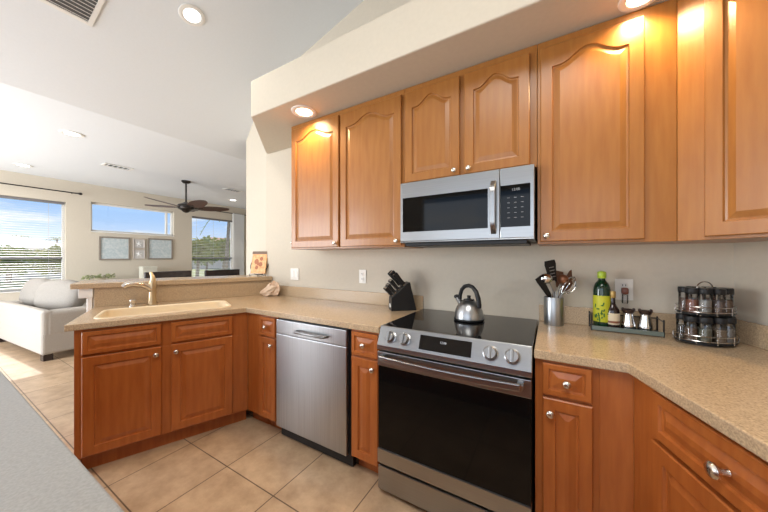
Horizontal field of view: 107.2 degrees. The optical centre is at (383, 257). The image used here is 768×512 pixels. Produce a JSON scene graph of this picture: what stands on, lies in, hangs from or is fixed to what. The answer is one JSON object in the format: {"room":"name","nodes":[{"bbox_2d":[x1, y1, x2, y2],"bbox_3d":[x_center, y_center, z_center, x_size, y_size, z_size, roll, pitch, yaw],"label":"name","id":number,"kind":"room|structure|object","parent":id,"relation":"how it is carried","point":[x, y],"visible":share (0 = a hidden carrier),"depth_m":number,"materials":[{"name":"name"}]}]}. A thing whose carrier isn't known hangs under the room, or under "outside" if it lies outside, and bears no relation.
{"room":"kitchen","nodes":[
{"label":"kitchen","id":0,"kind":"room"},
{"bbox_2d":[0,268,229,288],"bbox_3d":[-54.727,1.601,34.425,112.400,0.100,140.000,0,0,30],"label":"ground","id":1,"kind":"structure","parent":0,"point":[200,271],"depth_m":17.82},
{"bbox_2d":[0,245,36,282],"bbox_3d":[-22.406,0.335,16.698,2.865,2.458,2.694,0,0,30],"label":"tree","id":2,"kind":"object","parent":1,"relation":"on","point":[28,251],"visible":0.7,"depth_m":16.77,"materials":[{"name":"green plant"}]},
{"bbox_2d":[0,235,60,280],"bbox_3d":[-28.517,-0.049,20.210,8.000,3.200,10.000,0,0,30],"label":"house","id":3,"kind":"object","parent":1,"relation":"on","point":[10,240],"visible":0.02,"depth_m":20.17,"materials":[{"name":"paint"}]},
{"bbox_2d":[25,244,60,275],"bbox_3d":[-19.672,0.342,17.530,3.083,2.443,3.352,0,0,30],"label":"tree","id":4,"kind":"object","parent":1,"relation":"on","point":[55,248],"visible":0.24,"depth_m":16.53,"materials":[{"name":"green plant"}]},
{"bbox_2d":[192,235,217,276],"bbox_3d":[-15.296,-0.170,22.991,2.933,3.457,3.088,0,0,4],"label":"tree","id":5,"kind":"object","parent":1,"relation":"on","point":[205,245],"visible":0.43,"depth_m":22.86,"materials":[{"name":"green plant"}]},
{"bbox_2d":[195,253,216,270],"bbox_3d":[-20.115,-0.042,32.297,2.297,3.206,3.061,0,0,14],"label":"tree","id":6,"kind":"object","parent":1,"relation":"on","point":[204,261],"visible":0.2,"depth_m":32.01,"materials":[{"name":"green plant"}]},
{"bbox_2d":[192,237,229,268],"bbox_3d":[-26.115,-0.849,46.046,9.000,4.800,12.000,0,0,30],"label":"house","id":7,"kind":"object","parent":1,"relation":"on","point":[210,266],"visible":0.03,"depth_m":40.78,"materials":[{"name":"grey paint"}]},
{"bbox_2d":[200,221,229,269],"bbox_3d":[-11.055,-1.224,20.145,3.708,5.566,3.800,0,0,30],"label":"palm tree","id":8,"kind":"object","parent":1,"relation":"on","point":[228,223],"visible":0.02,"depth_m":19.99,"materials":[{"name":"green plant"}]},
{"bbox_2d":[209,238,229,269],"bbox_3d":[-17.013,-0.325,29.816,2.428,3.769,2.939,0,0,7],"label":"tree","id":9,"kind":"object","parent":1,"relation":"on","point":[220,252],"visible":0.48,"depth_m":29.32,"materials":[{"name":"green plant"}]},
{"bbox_2d":[0,170,245,300],"bbox_3d":[-6.027,-0.099,5.742,0.160,2.800,9.000,0,0,30],"label":"wall","id":10,"kind":"structure","parent":0,"point":[81,244],"depth_m":5.80,"materials":[{"name":"beige paint"}]},
{"bbox_2d":[0,203,64,292],"bbox_3d":[-6.653,-0.234,4.628,0.145,1.670,1.945,0,0,30],"label":"window","id":11,"kind":"structure","parent":10,"relation":"in","point":[62,257],"depth_m":5.45,"materials":[{"name":"white paint"}]},
{"bbox_2d":[0,195,63,290],"bbox_3d":[-6.643,-0.254,4.622,0.056,1.620,1.905,0,0,30],"label":"window blind","id":12,"kind":"object","parent":11,"relation":"attached to","point":[1,196],"visible":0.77,"depth_m":5.08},
{"bbox_2d":[0,182,82,194],"bbox_3d":[-6.579,-1.254,4.530,0.114,0.048,2.453,0,0,30],"label":"curtain rod","id":13,"kind":"object","parent":10,"relation":"attached to","point":[0,182],"visible":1,"depth_m":5.11,"materials":[{"name":"metal"}]},
{"bbox_2d":[99,236,129,259],"bbox_3d":[-5.740,-0.199,6.037,0.030,0.490,0.500,0,0,30],"label":"framed picture","id":14,"kind":"object","parent":10,"relation":"attached to","point":[110,248],"visible":1,"depth_m":6.03},
{"bbox_2d":[91,202,173,236],"bbox_3d":[-5.615,-0.832,6.399,0.145,0.615,1.470,0,0,30],"label":"window","id":15,"kind":"structure","parent":10,"relation":"in","point":[93,203],"depth_m":6.49,"materials":[{"name":"white paint"}]},
{"bbox_2d":[133,249,144,258],"bbox_3d":[-5.532,-0.084,6.391,0.031,0.215,0.210,0,0,30],"label":"framed picture","id":16,"kind":"object","parent":10,"relation":"attached to","point":[137,253],"visible":1,"depth_m":6.38},
{"bbox_2d":[134,250,143,257],"bbox_3d":[-5.539,-0.084,6.395,0.015,0.187,0.182,0,0,30],"label":"artwork","id":17,"kind":"object","parent":16,"relation":"attached to","point":[137,253],"depth_m":6.39},
{"bbox_2d":[133,239,144,248],"bbox_3d":[-5.532,-0.319,6.391,0.031,0.215,0.210,0,0,30],"label":"framed picture","id":18,"kind":"object","parent":10,"relation":"attached to","point":[137,243],"visible":1,"depth_m":6.39},
{"bbox_2d":[147,238,172,258],"bbox_3d":[-5.325,-0.209,6.745,0.030,0.490,0.500,0,0,30],"label":"framed picture","id":19,"kind":"object","parent":10,"relation":"attached to","point":[156,248],"visible":1,"depth_m":6.73},
{"bbox_2d":[192,222,232,268],"bbox_3d":[-4.751,-0.244,7.872,0.145,1.690,1.135,0,0,30],"label":"window","id":20,"kind":"structure","parent":10,"relation":"in","point":[231,223],"depth_m":8.34,"materials":[{"name":"white paint"}]},
{"bbox_2d":[192,216,232,276],"bbox_3d":[-4.740,-0.264,7.865,0.056,1.640,1.095,0,0,30],"label":"window blind","id":21,"kind":"object","parent":20,"relation":"attached to","point":[213,237],"visible":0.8,"depth_m":7.77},
{"bbox_3d":[-4.537,-1.289,8.010,0.114,0.048,2.083,0,0,30],"label":"curtain rod","id":22,"kind":"object","parent":10,"relation":"attached to","visible":0},
{"bbox_2d":[233,213,243,274],"bbox_3d":[-4.295,-0.019,8.355,0.073,2.540,0.360,0,0,30],"label":"curtain","id":23,"kind":"object","parent":22,"relation":"hanging from","point":[238,220],"visible":0.57,"depth_m":8.35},
{"bbox_2d":[129,299,136,306],"bbox_3d":[-1.998,0.359,2.252,0.048,0.056,0.048,0,0,30],"label":"soap dispenser","id":24,"kind":"object","parent":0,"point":[132,301],"visible":1,"depth_m":2.24,"materials":[{"name":"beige metal"}]},
{"bbox_2d":[0,0,363,208],"bbox_3d":[-1.472,-2.402,3.070,10.400,1.825,9.000,0,0,30],"label":"ceiling","id":25,"kind":"structure","parent":0,"point":[139,63],"depth_m":2.74,"materials":[{"name":"white paint"}]},
{"bbox_2d":[12,163,32,166],"bbox_3d":[-5.790,-1.483,4.539,0.212,0.009,0.212,0,0,30],"label":"recessed light","id":26,"kind":"object","parent":25,"relation":"in","point":[17,164],"visible":1,"depth_m":4.53,"materials":[{"name":"white paint"}]},
{"bbox_2d":[39,0,104,26],"bbox_3d":[-2.156,-1.802,1.941,0.330,0.096,0.300,0,0,30],"label":"ceiling vent","id":27,"kind":"object","parent":25,"relation":"in","point":[85,11],"visible":1,"depth_m":2.02,"materials":[{"name":"metal"}]},
{"bbox_2d":[59,130,84,137],"bbox_3d":[-3.736,-1.483,3.389,0.212,0.009,0.212,0,0,30],"label":"recessed light","id":28,"kind":"object","parent":25,"relation":"in","point":[66,132],"visible":1,"depth_m":3.38,"materials":[{"name":"white paint"}]},
{"bbox_2d":[101,162,133,170],"bbox_3d":[-4.336,-1.481,4.613,0.200,0.014,0.360,0,0,30],"label":"ceiling vent","id":29,"kind":"object","parent":25,"relation":"in","point":[105,163],"visible":1,"depth_m":4.60,"materials":[{"name":"metal"}]},
{"bbox_2d":[145,180,228,212],"bbox_3d":[-3.791,-1.181,5.449,1.387,0.615,1.441,0,0,30],"label":"ceiling fan","id":30,"kind":"object","parent":25,"relation":"hanging from","point":[192,206],"visible":1,"depth_m":5.42,"materials":[{"name":"metal"}]},
{"bbox_2d":[178,3,204,26],"bbox_3d":[-1.516,-1.913,2.235,0.173,0.051,0.179,0,0,35],"label":"recessed light","id":31,"kind":"object","parent":25,"relation":"in","point":[192,15],"visible":1,"depth_m":2.23,"materials":[{"name":"white paint"}]},
{"bbox_2d":[223,188,242,192],"bbox_3d":[-3.313,-1.481,6.210,0.200,0.014,0.360,0,0,30],"label":"ceiling vent","id":32,"kind":"object","parent":25,"relation":"in","point":[228,189],"visible":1,"depth_m":6.21,"materials":[{"name":"metal"}]},
{"bbox_2d":[246,122,265,275],"bbox_3d":[-1.535,-0.279,3.511,0.120,3.159,1.007,0,0,-37],"label":"wall strip","id":33,"kind":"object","parent":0,"point":[255,151],"visible":0.36,"depth_m":3.46,"materials":[{"name":"beige paint"}]},
{"bbox_2d":[0,341,534,511],"bbox_3d":[-1.537,1.361,3.108,10.550,0.120,9.000,0,0,30],"label":"floor","id":34,"kind":"structure","parent":0,"point":[247,465],"depth_m":1.73,"materials":[{"name":"tile"}]},
{"bbox_2d":[0,298,86,361],"bbox_3d":[-4.917,0.981,4.384,2.006,0.640,1.000,0,0,26],"label":"sofa","id":35,"kind":"object","parent":34,"relation":"on","point":[40,331],"visible":0.52,"depth_m":3.69,"materials":[{"name":"fabric"}]},
{"bbox_2d":[19,278,50,306],"bbox_3d":[-5.629,0.570,4.613,0.814,0.482,0.318,0,0,24],"label":"sofa cushion","id":36,"kind":"object","parent":35,"relation":"on","point":[28,291],"visible":0.48,"depth_m":4.46,"materials":[{"name":"grey fabric"}]},
{"bbox_2d":[34,279,85,309],"bbox_3d":[-4.872,0.570,4.270,0.814,0.482,0.318,0,0,10],"label":"sofa cushion","id":37,"kind":"object","parent":35,"relation":"on","point":[52,294],"visible":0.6,"depth_m":4.14,"materials":[{"name":"grey fabric"}]},
{"bbox_2d":[0,371,123,511],"bbox_3d":[-1.066,0.844,0.206,2.800,0.914,1.070,0,0,30],"label":"kitchen island","id":38,"kind":"object","parent":34,"relation":"on","point":[39,472],"visible":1,"depth_m":0.51,"materials":[{"name":"grey laminate"}]},
{"bbox_2d":[74,312,247,468],"bbox_3d":[-1.636,0.863,2.196,0.941,0.875,0.716,0,0,-37],"label":"base cabinet","id":39,"kind":"object","parent":34,"relation":"on","point":[138,388],"visible":0.95,"depth_m":1.88,"materials":[{"name":"red wood"}]},
{"bbox_2d":[64,280,422,332],"bbox_3d":[-1.060,0.332,2.073,2.275,0.186,1.558,0,0,30],"label":"countertop","id":40,"kind":"structure","parent":39,"relation":"on","point":[356,310],"depth_m":2.26,"materials":[{"name":"stone"}]},
{"bbox_2d":[121,272,157,304],"bbox_3d":[-1.951,0.251,2.269,0.072,0.272,0.229,0,0,31],"label":"faucet","id":41,"kind":"object","parent":40,"relation":"on","point":[151,287],"visible":1,"depth_m":2.31,"materials":[{"name":"brown metal"}]},
{"bbox_2d":[93,300,230,318],"bbox_3d":[-1.629,0.466,2.158,0.789,0.171,0.419,0,0,-37],"label":"sink","id":42,"kind":"object","parent":40,"relation":"in","point":[169,308],"visible":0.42,"depth_m":2.23,"materials":[{"name":"beige"}]},
{"bbox_2d":[260,280,279,295],"bbox_3d":[-1.152,0.306,2.869,0.219,0.162,0.111,0,0,0],"label":"seashell","id":43,"kind":"object","parent":40,"relation":"on","point":[273,288],"visible":1,"depth_m":2.84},
{"bbox_2d":[389,281,415,310],"bbox_3d":[0.138,0.283,2.115,0.190,0.206,0.100,0,0,-11],"label":"knife block","id":44,"kind":"object","parent":40,"relation":"on","point":[403,300],"visible":0.98,"depth_m":2.07,"materials":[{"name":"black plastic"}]},
{"bbox_2d":[393,272,404,285],"bbox_3d":[0.119,0.168,2.077,0.112,0.123,0.026,0,0,-11],"label":"knife","id":45,"kind":"object","parent":44,"relation":"in","point":[396,276],"visible":0.99,"depth_m":2.06,"materials":[{"name":"metal"}]},
{"bbox_2d":[144,270,190,277],"bbox_3d":[-2.625,0.738,3.626,0.492,1.125,0.560,0,0,22],"label":"bar stool","id":46,"kind":"object","parent":34,"relation":"on","point":[163,274],"visible":0.08,"depth_m":3.72,"materials":[{"name":"brown wood"}]},
{"bbox_2d":[204,269,239,275],"bbox_3d":[-2.186,0.738,4.098,0.492,1.125,0.560,0,0,21],"label":"bar stool","id":47,"kind":"object","parent":34,"relation":"on","point":[228,272],"visible":0.09,"depth_m":4.18,"materials":[{"name":"brown wood"}]},
{"bbox_2d":[248,313,281,429],"bbox_3d":[-0.796,0.863,2.387,0.387,0.875,0.650,0,0,30],"label":"base cabinet","id":48,"kind":"object","parent":34,"relation":"on","point":[262,333],"visible":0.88,"depth_m":2.12,"materials":[{"name":"red wood"}]},
{"bbox_2d":[276,318,355,466],"bbox_3d":[-0.351,0.861,2.106,0.655,0.856,0.639,0,0,30],"label":"dishwasher","id":49,"kind":"object","parent":34,"relation":"on","point":[313,360],"visible":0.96,"depth_m":1.84,"materials":[{"name":"silver metal"}]},
{"bbox_2d":[351,329,379,472],"bbox_3d":[0.035,0.863,1.900,0.212,0.875,0.650,0,0,30],"label":"base cabinet","id":50,"kind":"object","parent":34,"relation":"on","point":[364,351],"visible":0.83,"depth_m":1.65,"materials":[{"name":"red wood"}]},
{"bbox_2d":[377,309,537,511],"bbox_3d":[0.436,0.840,1.618,0.756,0.922,0.725,0,0,30],"label":"range","id":51,"kind":"object","parent":34,"relation":"on","point":[457,398],"visible":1,"depth_m":1.36,"materials":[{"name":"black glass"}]},
{"bbox_2d":[384,309,537,345],"bbox_3d":[0.465,0.390,1.667,0.756,0.021,0.610,0,0,30],"label":"cooktop","id":52,"kind":"object","parent":51,"relation":"in","point":[437,324],"depth_m":1.52,"materials":[{"name":"black glass"}]},
{"bbox_2d":[454,284,484,322],"bbox_3d":[0.520,0.268,1.734,0.182,0.222,0.182,0,0,15],"label":"tea kettle","id":53,"kind":"object","parent":51,"relation":"on","point":[468,310],"visible":1,"depth_m":1.68,"materials":[{"name":"metal"}]},
{"bbox_2d":[535,358,633,511],"bbox_3d":[0.930,0.863,1.374,0.324,0.875,0.650,0,0,30],"label":"base cabinet","id":54,"kind":"object","parent":34,"relation":"on","point":[584,416],"visible":0.93,"depth_m":1.12,"materials":[{"name":"red wood"}]},
{"bbox_2d":[634,377,767,511],"bbox_3d":[1.026,0.863,0.250,0.660,0.875,1.528,0,0,13],"label":"base cabinet","id":55,"kind":"object","parent":34,"relation":"on","point":[682,463],"visible":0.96,"depth_m":0.80,"materials":[{"name":"red wood"}]},
{"bbox_2d":[534,304,767,461],"bbox_3d":[0.961,0.356,0.451,0.966,0.138,2.542,0,0,13],"label":"countertop","id":56,"kind":"structure","parent":55,"relation":"on","point":[726,387],"depth_m":1.06,"materials":[{"name":"stone"}]},
{"bbox_2d":[544,296,563,325],"bbox_3d":[0.987,0.307,1.645,0.101,0.160,0.101,0,0,30],"label":"utensil crock","id":57,"kind":"object","parent":56,"relation":"on","point":[553,307],"visible":0.93,"depth_m":1.60,"materials":[{"name":"metal"}]},
{"bbox_2d":[535,276,550,297],"bbox_3d":[0.940,0.239,1.632,0.154,0.275,0.019,0,0,-17],"label":"spatula","id":58,"kind":"object","parent":57,"relation":"in","point":[543,286],"visible":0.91,"depth_m":1.62,"materials":[{"name":"black plastic"}]},
{"bbox_2d":[540,273,554,297],"bbox_3d":[0.945,0.232,1.615,0.112,0.287,0.060,0,0,16],"label":"ladle","id":59,"kind":"object","parent":57,"relation":"in","point":[546,278],"visible":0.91,"depth_m":1.60,"materials":[{"name":"metal"}]},
{"bbox_2d":[540,273,552,283],"bbox_3d":[0.925,0.119,1.620,0.072,0.060,0.059,0,0,30],"label":"bowl","id":60,"kind":"object","parent":59,"relation":"on","point":[546,278],"depth_m":1.60,"materials":[{"name":"metal"}]},
{"bbox_2d":[544,260,556,294],"bbox_3d":[0.965,0.192,1.635,0.078,0.366,0.019,0,0,-12],"label":"spatula","id":61,"kind":"object","parent":57,"relation":"in","point":[550,266],"visible":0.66,"depth_m":1.63,"materials":[{"name":"black plastic"}]},
{"bbox_2d":[550,280,556,297],"bbox_3d":[0.967,0.251,1.614,0.049,0.247,0.012,0,0,-13],"label":"slotted spoon","id":62,"kind":"object","parent":57,"relation":"in","point":[553,283],"visible":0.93,"depth_m":1.61,"materials":[{"name":"metal"}]},
{"bbox_2d":[550,280,556,291],"bbox_3d":[0.964,0.161,1.613,0.042,0.066,0.010,0,0,0],"label":"bowl","id":63,"kind":"object","parent":62,"relation":"on","point":[553,284],"depth_m":1.61,"materials":[{"name":"metal"}]},
{"bbox_2d":[552,270,562,297],"bbox_3d":[1.022,0.222,1.680,0.083,0.306,0.015,0,0,-5],"label":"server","id":64,"kind":"object","parent":57,"relation":"in","point":[558,273],"visible":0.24,"depth_m":1.68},
{"bbox_2d":[557,274,568,297],"bbox_3d":[1.024,0.235,1.641,0.084,0.281,0.051,0,0,30],"label":"ladle","id":65,"kind":"object","parent":57,"relation":"in","point":[561,279],"visible":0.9,"depth_m":1.62,"materials":[{"name":"metal"}]},
{"bbox_2d":[557,274,568,284],"bbox_3d":[1.034,0.125,1.635,0.060,0.060,0.051,0,0,30],"label":"bowl","id":66,"kind":"object","parent":65,"relation":"on","point":[562,278],"depth_m":1.62,"materials":[{"name":"wood"}]},
{"bbox_2d":[558,270,572,297],"bbox_3d":[1.057,0.222,1.670,0.210,0.311,0.012,0,0,-3],"label":"wooden spoon","id":67,"kind":"object","parent":57,"relation":"in","point":[569,274],"visible":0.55,"depth_m":1.67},
{"bbox_2d":[559,276,576,297],"bbox_3d":[1.038,0.241,1.629,0.117,0.271,0.082,0,0,30],"label":"whisk","id":68,"kind":"object","parent":57,"relation":"in","point":[574,278],"visible":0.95,"depth_m":1.62,"materials":[{"name":"metal"}]},
{"bbox_2d":[589,311,664,337],"bbox_3d":[1.261,0.344,1.488,0.291,0.085,0.108,0,0,30],"label":"tray","id":69,"kind":"object","parent":56,"relation":"on","point":[656,332],"visible":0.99,"depth_m":1.45,"materials":[{"name":"grey metal"}]},
{"bbox_2d":[593,271,610,326],"bbox_3d":[1.183,0.222,1.536,0.079,0.300,0.082,0,0,30],"label":"juice bottle","id":70,"kind":"object","parent":69,"relation":"on","point":[601,289],"visible":0.94,"depth_m":1.51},
{"bbox_2d":[608,291,619,327],"bbox_3d":[1.216,0.275,1.507,0.063,0.195,0.063,0,0,30],"label":"liquor bottle","id":71,"kind":"object","parent":69,"relation":"on","point":[613,312],"visible":0.9,"depth_m":1.49,"materials":[{"name":"brown glass"}]},
{"bbox_2d":[621,307,635,328],"bbox_3d":[1.276,0.316,1.479,0.062,0.112,0.062,0,0,30],"label":"shaker","id":72,"kind":"object","parent":69,"relation":"on","point":[628,322],"visible":0.99,"depth_m":1.46,"materials":[{"name":"metal"}]},
{"bbox_2d":[637,308,653,330],"bbox_3d":[1.334,0.316,1.445,0.062,0.112,0.062,0,0,30],"label":"shaker","id":73,"kind":"object","parent":69,"relation":"on","point":[645,322],"visible":0.98,"depth_m":1.43,"materials":[{"name":"metal"}]},
{"bbox_2d":[673,281,739,346],"bbox_3d":[1.463,0.246,1.291,0.219,0.280,0.191,0,0,30],"label":"spice rack","id":74,"kind":"object","parent":56,"relation":"on","point":[679,338],"visible":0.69,"depth_m":1.24,"materials":[{"name":"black metal"}]},
{"bbox_2d":[676,313,689,337],"bbox_3d":[1.402,0.317,1.327,0.049,0.111,0.049,0,0,30],"label":"spice jar","id":75,"kind":"object","parent":74,"relation":"on","point":[679,327],"visible":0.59,"depth_m":1.32,"materials":[{"name":"clear glass"}]},
{"bbox_2d":[678,286,692,309],"bbox_3d":[1.408,0.191,1.323,0.049,0.111,0.049,0,0,30],"label":"spice jar","id":76,"kind":"object","parent":74,"relation":"on","point":[681,301],"visible":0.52,"depth_m":1.32,"materials":[{"name":"clear glass"}]},
{"bbox_2d":[683,315,697,340],"bbox_3d":[1.381,0.317,1.273,0.049,0.111,0.049,0,0,30],"label":"spice jar","id":77,"kind":"object","parent":74,"relation":"on","point":[686,318],"visible":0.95,"depth_m":1.26,"materials":[{"name":"clear glass"}]},
{"bbox_2d":[684,287,699,312],"bbox_3d":[1.389,0.191,1.275,0.049,0.111,0.049,0,0,30],"label":"spice jar","id":78,"kind":"object","parent":74,"relation":"on","point":[687,290],"visible":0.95,"depth_m":1.26,"materials":[{"name":"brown glass"}]},
{"bbox_2d":[697,316,712,342],"bbox_3d":[1.412,0.317,1.245,0.049,0.111,0.049,0,0,30],"label":"spice jar","id":79,"kind":"object","parent":74,"relation":"on","point":[704,332],"visible":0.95,"depth_m":1.23,"materials":[{"name":"clear glass"}]},
{"bbox_2d":[697,288,712,313],"bbox_3d":[1.417,0.191,1.250,0.049,0.111,0.049,0,0,30],"label":"spice jar","id":80,"kind":"object","parent":74,"relation":"on","point":[706,291],"visible":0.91,"depth_m":1.23,"materials":[{"name":"clear glass"}]},
{"bbox_2d":[676,310,735,315],"bbox_3d":[1.463,0.249,1.291,0.195,0.004,0.168,0,0,30],"label":"shelf","id":81,"kind":"object","parent":74,"relation":"attached to","point":[681,311],"depth_m":1.23,"materials":[{"name":"black metal"}]},
{"bbox_2d":[674,336,737,345],"bbox_3d":[1.463,0.375,1.291,0.210,0.004,0.181,0,0,30],"label":"shelf","id":82,"kind":"object","parent":74,"relation":"attached to","point":[679,338],"depth_m":1.23,"materials":[{"name":"black metal"}]},
{"bbox_2d":[701,286,716,299],"bbox_3d":[1.518,0.191,1.323,0.049,0.111,0.049,0,0,30],"label":"spice jar","id":83,"kind":"object","parent":74,"relation":"on","point":[702,295],"visible":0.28,"depth_m":1.32,"materials":[{"name":"clear glass"}]},
{"bbox_2d":[701,315,716,328],"bbox_3d":[1.524,0.317,1.327,0.049,0.111,0.049,0,0,30],"label":"spice jar","id":84,"kind":"object","parent":74,"relation":"on","point":[707,325],"visible":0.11,"depth_m":1.32,"materials":[{"name":"clear glass"}]},
{"bbox_2d":[710,288,726,314],"bbox_3d":[1.463,0.191,1.240,0.049,0.111,0.049,0,0,30],"label":"spice jar","id":85,"kind":"object","parent":74,"relation":"on","point":[716,291],"visible":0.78,"depth_m":1.23,"materials":[{"name":"clear glass"}]},
{"bbox_2d":[712,317,727,344],"bbox_3d":[1.463,0.317,1.235,0.049,0.111,0.049,0,0,30],"label":"spice jar","id":86,"kind":"object","parent":74,"relation":"on","point":[718,333],"visible":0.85,"depth_m":1.22,"materials":[{"name":"clear glass"}]},
{"bbox_2d":[718,288,733,312],"bbox_3d":[1.509,0.191,1.250,0.049,0.111,0.049,0,0,30],"label":"spice jar","id":87,"kind":"object","parent":74,"relation":"on","point":[729,303],"visible":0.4,"depth_m":1.23,"materials":[{"name":"clear glass"}]},
{"bbox_2d":[720,316,736,343],"bbox_3d":[1.513,0.317,1.245,0.049,0.111,0.049,0,0,30],"label":"spice jar","id":88,"kind":"object","parent":74,"relation":"on","point":[731,333],"visible":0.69,"depth_m":1.23,"materials":[{"name":"clear glass"}]},
{"bbox_3d":[-5.413,0.901,6.135,0.400,0.800,1.600,0,0,30],"label":"console table","id":89,"kind":"object","parent":34,"relation":"on","visible":0},
{"bbox_2d":[81,273,114,279],"bbox_3d":[-5.704,0.408,5.664,0.269,0.184,0.510,0,0,30],"label":"potted plant","id":90,"kind":"object","parent":89,"relation":"on","point":[97,277],"visible":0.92,"depth_m":5.62,"materials":[{"name":"green plant"}]},
{"bbox_2d":[139,266,156,278],"bbox_3d":[-5.295,0.345,6.356,0.210,0.310,0.270,0,0,30],"label":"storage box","id":91,"kind":"object","parent":89,"relation":"on","point":[142,269],"visible":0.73,"depth_m":6.26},
{"bbox_2d":[266,0,733,329],"bbox_3d":[0.223,-0.739,2.261,3.413,4.080,0.120,0,0,30],"label":"wall","id":92,"kind":"structure","parent":0,"point":[504,277],"depth_m":1.92,"materials":[{"name":"beige paint"}]},
{"bbox_2d":[291,268,298,279],"bbox_3d":[-0.898,0.163,2.843,0.116,0.116,0.010,0,0,30],"label":"light switch","id":93,"kind":"object","parent":92,"relation":"attached to","point":[294,271],"visible":1,"depth_m":2.84,"materials":[{"name":"plastic"}]},
{"bbox_2d":[278,285,422,308],"bbox_3d":[-0.450,0.337,2.573,1.727,0.100,0.019,0,0,30],"label":"backsplash","id":94,"kind":"structure","parent":92,"relation":"attached to","point":[376,298],"depth_m":2.51,"materials":[{"name":"beige stone"}]},
{"bbox_2d":[291,89,420,249],"bbox_3d":[-0.270,-0.592,2.261,1.102,1.042,0.376,0,0,30],"label":"upper cabinet","id":95,"kind":"object","parent":92,"relation":"attached to","point":[348,164],"visible":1,"depth_m":2.07,"materials":[{"name":"brown wood"}]},
{"bbox_2d":[359,270,365,282],"bbox_3d":[-0.183,0.160,2.423,0.072,0.116,0.010,0,0,30],"label":"wall outlet","id":96,"kind":"object","parent":92,"relation":"attached to","point":[362,273],"visible":1,"depth_m":2.42,"materials":[{"name":"plastic"}]},
{"bbox_2d":[251,0,667,153],"bbox_3d":[0.011,-1.262,1.437,3.808,0.285,1.513,0,0,30],"label":"soffit","id":97,"kind":"structure","parent":92,"relation":"attached to","point":[416,42],"depth_m":1.61,"materials":[{"name":"beige paint"}]},
{"bbox_2d":[291,105,316,117],"bbox_3d":[-0.612,-1.114,2.166,0.190,0.009,0.190,0,0,30],"label":"recessed light","id":98,"kind":"object","parent":97,"relation":"attached to","point":[302,111],"visible":1,"depth_m":2.16,"materials":[{"name":"white paint"}]},
{"bbox_2d":[618,0,654,12],"bbox_3d":[1.099,-1.114,1.208,0.158,0.009,0.158,0,0,30],"label":"recessed light","id":99,"kind":"object","parent":97,"relation":"attached to","point":[626,6],"visible":1,"depth_m":1.25,"materials":[{"name":"white paint"}]},
{"bbox_2d":[405,45,537,182],"bbox_3d":[0.537,-0.794,1.787,0.765,0.638,0.376,0,0,30],"label":"upper cabinet","id":100,"kind":"object","parent":92,"relation":"attached to","point":[481,117],"visible":0.94,"depth_m":1.62,"materials":[{"name":"brown wood"}]},
{"bbox_2d":[401,164,536,247],"bbox_3d":[0.518,-0.272,1.761,0.753,0.398,0.435,0,0,30],"label":"microwave","id":101,"kind":"object","parent":100,"relation":"attached to","point":[492,208],"visible":1,"depth_m":1.57,"materials":[{"name":"metal"}]},
{"bbox_2d":[538,0,676,245],"bbox_3d":[1.095,-0.592,1.460,0.524,1.042,0.376,0,0,30],"label":"upper cabinet","id":102,"kind":"object","parent":92,"relation":"attached to","point":[607,90],"visible":1,"depth_m":1.31,"materials":[{"name":"brown wood"}]},
{"bbox_2d":[615,279,632,300],"bbox_3d":[1.311,0.173,1.546,0.078,0.116,0.010,0,0,30],"label":"wall outlet","id":103,"kind":"object","parent":92,"relation":"attached to","point":[619,283],"visible":0.8,"depth_m":1.54,"materials":[{"name":"plastic"}]},
{"bbox_2d":[621,287,628,303],"bbox_3d":[1.301,0.203,1.528,0.030,0.084,0.034,0,0,30],"label":"plug","id":104,"kind":"object","parent":103,"relation":"attached to","point":[624,291],"visible":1,"depth_m":1.52,"materials":[{"name":"brown plastic"}]},
{"bbox_2d":[539,304,729,333],"bbox_3d":[1.307,0.337,1.543,0.810,0.100,0.019,0,0,30],"label":"backsplash","id":105,"kind":"structure","parent":92,"relation":"attached to","point":[572,315],"depth_m":1.61,"materials":[{"name":"beige stone"}]},
{"bbox_2d":[734,241,767,325],"bbox_3d":[1.213,-0.927,-0.910,0.120,4.455,4.600,0,0,13],"label":"wall","id":106,"kind":"structure","parent":0,"point":[750,258],"depth_m":1.27,"materials":[{"name":"beige paint"}]},
{"bbox_2d":[659,0,767,243],"bbox_3d":[1.406,-0.592,1.059,0.364,1.042,0.843,0,0,12],"label":"upper cabinet","id":107,"kind":"object","parent":106,"relation":"attached to","point":[722,45],"visible":0.8,"depth_m":1.06,"materials":[{"name":"brown wood"}]},
{"bbox_2d":[730,319,767,349],"bbox_3d":[1.393,0.337,0.226,0.020,0.100,2.296,0,0,13],"label":"backsplash","id":108,"kind":"structure","parent":106,"relation":"attached to","point":[750,333],"depth_m":1.24,"materials":[{"name":"stone"}]},
{"bbox_3d":[-1.836,0.770,2.664,0.608,1.062,1.212,0,0,30],"label":"wall","id":109,"kind":"structure","parent":0,"visible":0},
{"bbox_2d":[78,288,93,311],"bbox_3d":[-2.364,0.770,2.263,0.080,1.062,0.190,0,0,-37],"label":"trim","id":110,"kind":"structure","parent":109,"relation":"attached to","point":[82,293],"depth_m":2.20,"materials":[{"name":"white paint"}]},
{"bbox_2d":[70,275,271,288],"bbox_3d":[-1.901,0.217,2.736,1.468,0.042,0.425,0,0,-37],"label":"breakfast bar","id":111,"kind":"object","parent":109,"relation":"on","point":[86,284],"visible":0.92,"depth_m":2.56,"materials":[{"name":"stone"}]},
{"bbox_2d":[94,280,271,306],"bbox_3d":[-1.735,0.313,2.639,1.365,0.148,0.020,0,0,-37],"label":"backsplash","id":112,"kind":"structure","parent":109,"relation":"attached to","point":[114,296],"depth_m":2.55,"materials":[{"name":"beige stone"}]},
{"bbox_3d":[-1.358,0.085,3.079,0.232,0.222,0.181,0,0,16],"label":"easel stand","id":113,"kind":"object","parent":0,"visible":0},
{"bbox_2d":[250,251,266,273],"bbox_3d":[-1.358,0.049,3.080,0.190,0.240,0.053,0,0,16],"label":"picture plate","id":114,"kind":"object","parent":113,"relation":"on","point":[259,258],"visible":1,"depth_m":3.07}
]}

